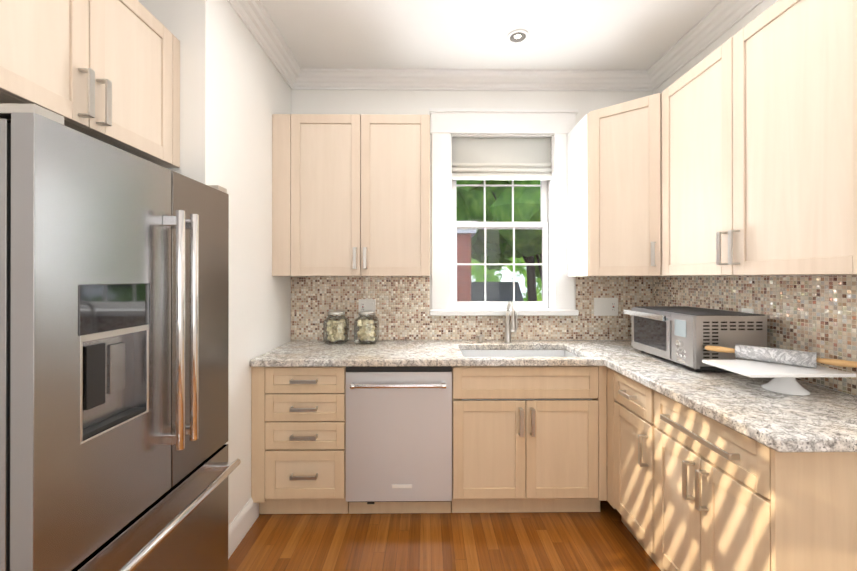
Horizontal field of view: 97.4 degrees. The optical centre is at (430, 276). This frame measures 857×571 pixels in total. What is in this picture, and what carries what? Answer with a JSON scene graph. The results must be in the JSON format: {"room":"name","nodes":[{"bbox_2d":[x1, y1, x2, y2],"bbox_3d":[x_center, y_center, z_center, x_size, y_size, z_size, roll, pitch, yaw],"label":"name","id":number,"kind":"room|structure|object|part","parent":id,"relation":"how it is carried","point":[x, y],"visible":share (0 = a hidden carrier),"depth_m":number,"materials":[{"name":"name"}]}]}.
{"room":"kitchen","nodes":[
{"label":"kitchen","id":0,"kind":"room"},
{"bbox_2d":[227,501,660,570],"bbox_3d":[-0.039,1.418,0.147,3.780,0.100,5.555,0,0,-1],"label":"floor","id":1,"kind":"structure","parent":0,"point":[603,539],"depth_m":1.94,"materials":[{"name":"brown wood"}]},
{"bbox_2d":[0,104,240,570],"bbox_3d":[-1.255,0.482,1.237,0.908,1.735,0.819,0,0,-1],"label":"fridge","id":2,"kind":"object","parent":1,"relation":"on","point":[114,307],"visible":1,"depth_m":1.03,"materials":[{"name":"silver metal"}]},
{"bbox_3d":[-0.840,0.289,1.241,0.078,1.018,0.719,0,0,-1],"label":"handle","id":3,"kind":"part","parent":2,"relation":"part of","materials":[{"name":"silver metal"}]},
{"bbox_2d":[251,367,347,513],"bbox_3d":[-0.739,0.934,2.383,0.521,0.873,0.645,0,0,-1],"label":"drawers","id":4,"kind":"object","parent":1,"relation":"on","point":[298,440],"visible":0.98,"depth_m":2.10,"materials":[{"name":"brown wood"}]},
{"bbox_2d":[346,366,451,513],"bbox_3d":[-0.177,0.935,2.375,0.593,0.871,0.668,0,0,-1],"label":"dishwasher","id":5,"kind":"object","parent":1,"relation":"on","point":[398,439],"visible":0.96,"depth_m":2.10,"materials":[{"name":"silver metal"}]},
{"bbox_2d":[452,366,606,512],"bbox_3d":[0.556,0.934,2.395,0.867,0.873,0.645,0,0,-1],"label":"base cabinet","id":6,"kind":"object","parent":1,"relation":"on","point":[514,456],"visible":0.88,"depth_m":2.12,"materials":[{"name":"brown wood"}]},
{"bbox_2d":[250,340,655,366],"bbox_3d":[0.310,0.477,2.398,2.618,0.040,0.641,0,0,-1],"label":"countertop","id":7,"kind":"structure","parent":6,"relation":"on","point":[589,352],"depth_m":2.25,"materials":[{"name":"stone"}]},
{"bbox_2d":[323,310,348,343],"bbox_3d":[-0.652,0.347,2.620,0.160,0.218,0.160,0,0,-1],"label":"jar","id":8,"kind":"object","parent":7,"relation":"on","point":[333,331],"visible":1,"depth_m":2.59,"materials":[{"name":"clear glass"}]},
{"bbox_3d":[-0.652,0.249,2.621,0.114,0.022,0.114,0,0,-1],"label":"lid","id":9,"kind":"part","parent":8,"relation":"part of","materials":[{"name":"silver metal"}]},
{"bbox_2d":[354,310,378,343],"bbox_3d":[-0.442,0.347,2.623,0.160,0.218,0.160,0,0,-1],"label":"jar","id":10,"kind":"object","parent":7,"relation":"on","point":[365,334],"visible":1,"depth_m":2.59,"materials":[{"name":"clear glass"}]},
{"bbox_3d":[-0.442,0.249,2.623,0.114,0.022,0.114,0,0,-1],"label":"lid","id":11,"kind":"part","parent":10,"relation":"part of","materials":[{"name":"silver metal"}]},
{"bbox_2d":[476,334,483,342],"bbox_3d":[0.351,0.430,2.640,0.056,0.052,0.044,0,0,-1],"label":"soap dispenser","id":12,"kind":"object","parent":7,"relation":"on","point":[480,336],"visible":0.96,"depth_m":2.63,"materials":[{"name":"silver metal"}]},
{"bbox_2d":[504,301,517,342],"bbox_3d":[0.565,0.308,2.544,0.101,0.296,0.211,0,0,-1],"label":"faucet","id":13,"kind":"object","parent":7,"relation":"on","point":[511,326],"visible":1,"depth_m":2.60,"materials":[{"name":"silver metal"}]},
{"bbox_2d":[460,350,592,399],"bbox_3d":[0.553,0.605,2.365,0.777,0.213,0.445,0,0,-1],"label":"sink basin","id":14,"kind":"object","parent":7,"relation":"in","point":[515,353],"visible":0.04,"depth_m":2.57,"materials":[{"name":"white ceramic"}]},
{"bbox_2d":[607,367,856,570],"bbox_3d":[1.298,0.933,1.607,0.676,0.873,1.020,0,0,-1],"label":"base cabinet","id":15,"kind":"object","parent":1,"relation":"on","point":[689,489],"visible":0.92,"depth_m":1.32,"materials":[{"name":"brown wood"}]},
{"bbox_2d":[602,356,856,451],"bbox_3d":[1.293,0.475,1.569,0.668,0.040,1.020,0,0,-1],"label":"countertop","id":16,"kind":"structure","parent":15,"relation":"on","point":[820,419],"depth_m":1.35,"materials":[{"name":"stone"}]},
{"bbox_2d":[624,306,766,371],"bbox_3d":[1.390,0.318,2.046,0.396,0.275,0.545,0,0,-1],"label":"microwave","id":17,"kind":"object","parent":16,"relation":"on","point":[684,335],"visible":0.88,"depth_m":1.81,"materials":[{"name":"silver metal"}]},
{"bbox_2d":[702,360,856,395],"bbox_3d":[1.393,0.408,1.530,0.400,0.092,0.250,0,0,-1],"label":"cake stand","id":18,"kind":"object","parent":16,"relation":"on","point":[784,377],"visible":0.98,"depth_m":1.47,"materials":[{"name":"white ceramic"}]},
{"bbox_2d":[705,344,856,367],"bbox_3d":[1.448,0.330,1.585,0.062,0.062,0.480,0,0,-42],"label":"rolling pin","id":19,"kind":"object","parent":18,"relation":"on","point":[787,356],"visible":1,"depth_m":1.55,"materials":[{"name":"stone"}]},
{"bbox_2d":[261,0,720,69],"bbox_3d":[-0.039,-1.502,0.152,3.780,0.100,5.555,0,0,-1],"label":"ceiling","id":20,"kind":"structure","parent":0,"point":[473,34],"depth_m":2.22,"materials":[{"name":"paint"}]},
{"bbox_2d":[507,29,528,43],"bbox_3d":[0.527,-1.445,2.267,0.132,0.006,0.132,0,0,-1],"label":"recessed light","id":21,"kind":"object","parent":20,"relation":"in","point":[517,36],"visible":1,"depth_m":2.27,"materials":[{"name":"paint"}]},
{"bbox_2d":[138,0,856,525],"bbox_3d":[-0.039,-0.042,0.149,3.780,2.820,5.555,0,0,-1],"label":"wall","id":22,"kind":"structure","parent":0,"point":[236,92],"depth_m":2.04,"materials":[{"name":"paint"}]},
{"bbox_2d":[0,0,179,167],"bbox_3d":[-1.399,-0.762,1.236,0.676,0.560,0.847,0,0,-1],"label":"upper cabinet","id":23,"kind":"object","parent":22,"relation":"attached to","point":[107,71],"visible":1,"depth_m":1.25,"materials":[{"name":"brown wood"}]},
{"bbox_2d":[228,498,258,558],"bbox_3d":[-0.988,1.300,1.915,0.016,0.141,0.490,0,0,-1],"label":"baseboard","id":24,"kind":"structure","parent":22,"relation":"attached to","point":[242,522],"depth_m":1.94,"materials":[{"name":"paint"}]},
{"bbox_2d":[227,0,302,83],"bbox_3d":[-0.944,-1.401,2.137,0.108,0.095,0.940,0,0,-1],"label":"crown molding","id":25,"kind":"structure","parent":22,"relation":"attached to","point":[252,13],"depth_m":2.20,"materials":[{"name":"paint"}]},
{"bbox_2d":[272,114,429,275],"bbox_3d":[-0.501,-0.518,2.534,0.998,1.024,0.377,0,0,-1],"label":"upper cabinet","id":26,"kind":"object","parent":22,"relation":"attached to","point":[350,194],"visible":1,"depth_m":2.39,"materials":[{"name":"brown wood"}]},
{"bbox_2d":[288,68,646,90],"bbox_3d":[0.257,-1.400,2.678,2.520,0.095,0.108,0,0,-1],"label":"crown molding","id":27,"kind":"structure","parent":22,"relation":"attached to","point":[313,78],"depth_m":2.68,"materials":[{"name":"paint"}]},
{"bbox_2d":[291,276,650,339],"bbox_3d":[0.312,0.227,2.724,2.628,0.460,0.009,0,0,-1],"label":"backsplash","id":28,"kind":"structure","parent":22,"relation":"attached to","point":[402,302],"depth_m":2.72,"materials":[{"name":"tile"}]},
{"bbox_2d":[359,299,375,314],"bbox_3d":[-0.454,0.218,2.708,0.122,0.114,0.007,0,0,-1],"label":"electrical outlet plate","id":29,"kind":"object","parent":28,"relation":"attached to","point":[367,304],"visible":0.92,"depth_m":2.71,"materials":[{"name":"white plastic"}]},
{"bbox_2d":[594,298,617,315],"bbox_3d":[1.273,0.216,2.721,0.172,0.130,0.014,0,0,-1],"label":"switch plate","id":30,"kind":"object","parent":28,"relation":"attached to","point":[605,306],"visible":1,"depth_m":2.72,"materials":[{"name":"white plastic"}]},
{"bbox_2d":[429,108,577,309],"bbox_3d":[0.526,-0.476,2.813,1.068,1.458,0.239,0,0,-1],"label":"window","id":31,"kind":"structure","parent":22,"relation":"in","point":[558,124],"depth_m":2.71,"materials":[{"name":"paint"}]},
{"bbox_3d":[0.521,-0.694,2.861,0.644,0.574,0.004,0,0,-1],"label":"sash glass","id":32,"kind":"part","parent":31,"relation":"part of","materials":[{"name":"clear glass"}]},
{"bbox_3d":[0.521,-0.692,2.861,0.724,0.659,0.030,0,0,-1],"label":"window sash","id":33,"kind":"part","parent":31,"relation":"part of","materials":[{"name":"white wood"}]},
{"bbox_3d":[0.521,-0.094,2.825,0.644,0.556,0.004,0,0,-1],"label":"sash glass","id":34,"kind":"part","parent":31,"relation":"part of","materials":[{"name":"clear glass"}]},
{"bbox_3d":[0.521,-0.089,2.825,0.724,0.646,0.030,0,0,-1],"label":"window sash","id":35,"kind":"part","parent":31,"relation":"part of","materials":[{"name":"white wood"}]},
{"bbox_2d":[452,138,551,179],"bbox_3d":[0.522,-0.866,2.750,0.748,0.311,0.032,0,0,-1],"label":"window shade","id":36,"kind":"object","parent":31,"relation":"attached to","point":[501,158],"visible":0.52,"depth_m":2.76,"materials":[{"name":"white fabric"}]},
{"bbox_2d":[430,309,578,315],"bbox_3d":[0.527,0.256,2.739,1.060,0.040,0.135,0,0,-1],"label":"window sill","id":37,"kind":"structure","parent":22,"relation":"attached to","point":[500,312],"depth_m":2.67,"materials":[{"name":"paint"}]},
{"bbox_2d":[567,93,661,275],"bbox_3d":[1.309,-0.518,2.414,0.638,1.024,0.651,0,0,-1],"label":"upper cabinet","id":38,"kind":"object","parent":22,"relation":"attached to","point":[578,199],"depth_m":2.25,"materials":[{"name":"brown wood"}]},
{"bbox_2d":[639,0,763,90],"bbox_3d":[1.597,-1.405,0.168,0.108,0.095,5.155,0,0,-1],"label":"crown molding","id":39,"kind":"structure","parent":22,"relation":"attached to","point":[719,19],"depth_m":2.21,"materials":[{"name":"paint"}]},
{"bbox_2d":[651,275,856,395],"bbox_3d":[1.630,0.225,1.822,0.009,0.460,1.770,0,0,-1],"label":"backsplash","id":40,"kind":"structure","parent":22,"relation":"attached to","point":[818,314],"depth_m":1.68,"materials":[{"name":"tile"}]},
{"bbox_2d":[741,308,753,313],"bbox_3d":[1.621,0.219,1.923,0.006,0.115,0.072,0,0,-1],"label":"electrical outlet plate","id":41,"kind":"object","parent":40,"relation":"attached to","point":[745,310],"visible":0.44,"depth_m":1.92,"materials":[{"name":"white plastic"}]},
{"bbox_2d":[662,0,856,275],"bbox_3d":[1.446,-0.519,1.600,0.379,1.024,1.000,0,0,-1],"label":"upper cabinet","id":42,"kind":"object","parent":22,"relation":"attached to","point":[759,145],"visible":1,"depth_m":1.45,"materials":[{"name":"brown wood"}]},
{"label":"outside","id":43,"kind":"structure","parent":0,"visible":0},
{"bbox_2d":[471,257,541,300],"bbox_3d":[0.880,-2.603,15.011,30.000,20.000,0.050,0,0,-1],"label":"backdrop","id":44,"kind":"structure","parent":43,"point":[504,274],"depth_m":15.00,"materials":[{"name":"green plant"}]},
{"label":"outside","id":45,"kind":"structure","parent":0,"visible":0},
{"bbox_2d":[456,221,476,300],"bbox_3d":[-1.654,2.233,8.053,4.800,6.300,3.800,0,0,-1],"label":"brick building","id":46,"kind":"structure","parent":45,"point":[464,271],"depth_m":6.28,"materials":[{"name":"red brick"}]},
{"bbox_2d":[471,282,523,300],"bbox_3d":[1.721,2.263,10.735,1.600,4.250,3.500,0,0,-1],"label":"roof","id":47,"kind":"structure","parent":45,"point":[504,293],"depth_m":10.45,"materials":[{"name":"grey"}]},
{"bbox_2d":[492,192,541,300],"bbox_3d":[2.128,1.516,8.448,2.070,7.741,1.019,0,0,-16],"label":"trunk","id":48,"kind":"object","parent":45,"point":[531,292],"depth_m":7.91,"materials":[{"name":"brown plant"}]},
{"bbox_2d":[456,180,541,278],"bbox_3d":[1.520,-4.062,10.547,10.549,8.564,8.827,0,0,-1],"label":"tree","id":49,"kind":"object","parent":48,"relation":"attached to","point":[506,254],"depth_m":7.88,"materials":[{"name":"green plant"}]}
]}

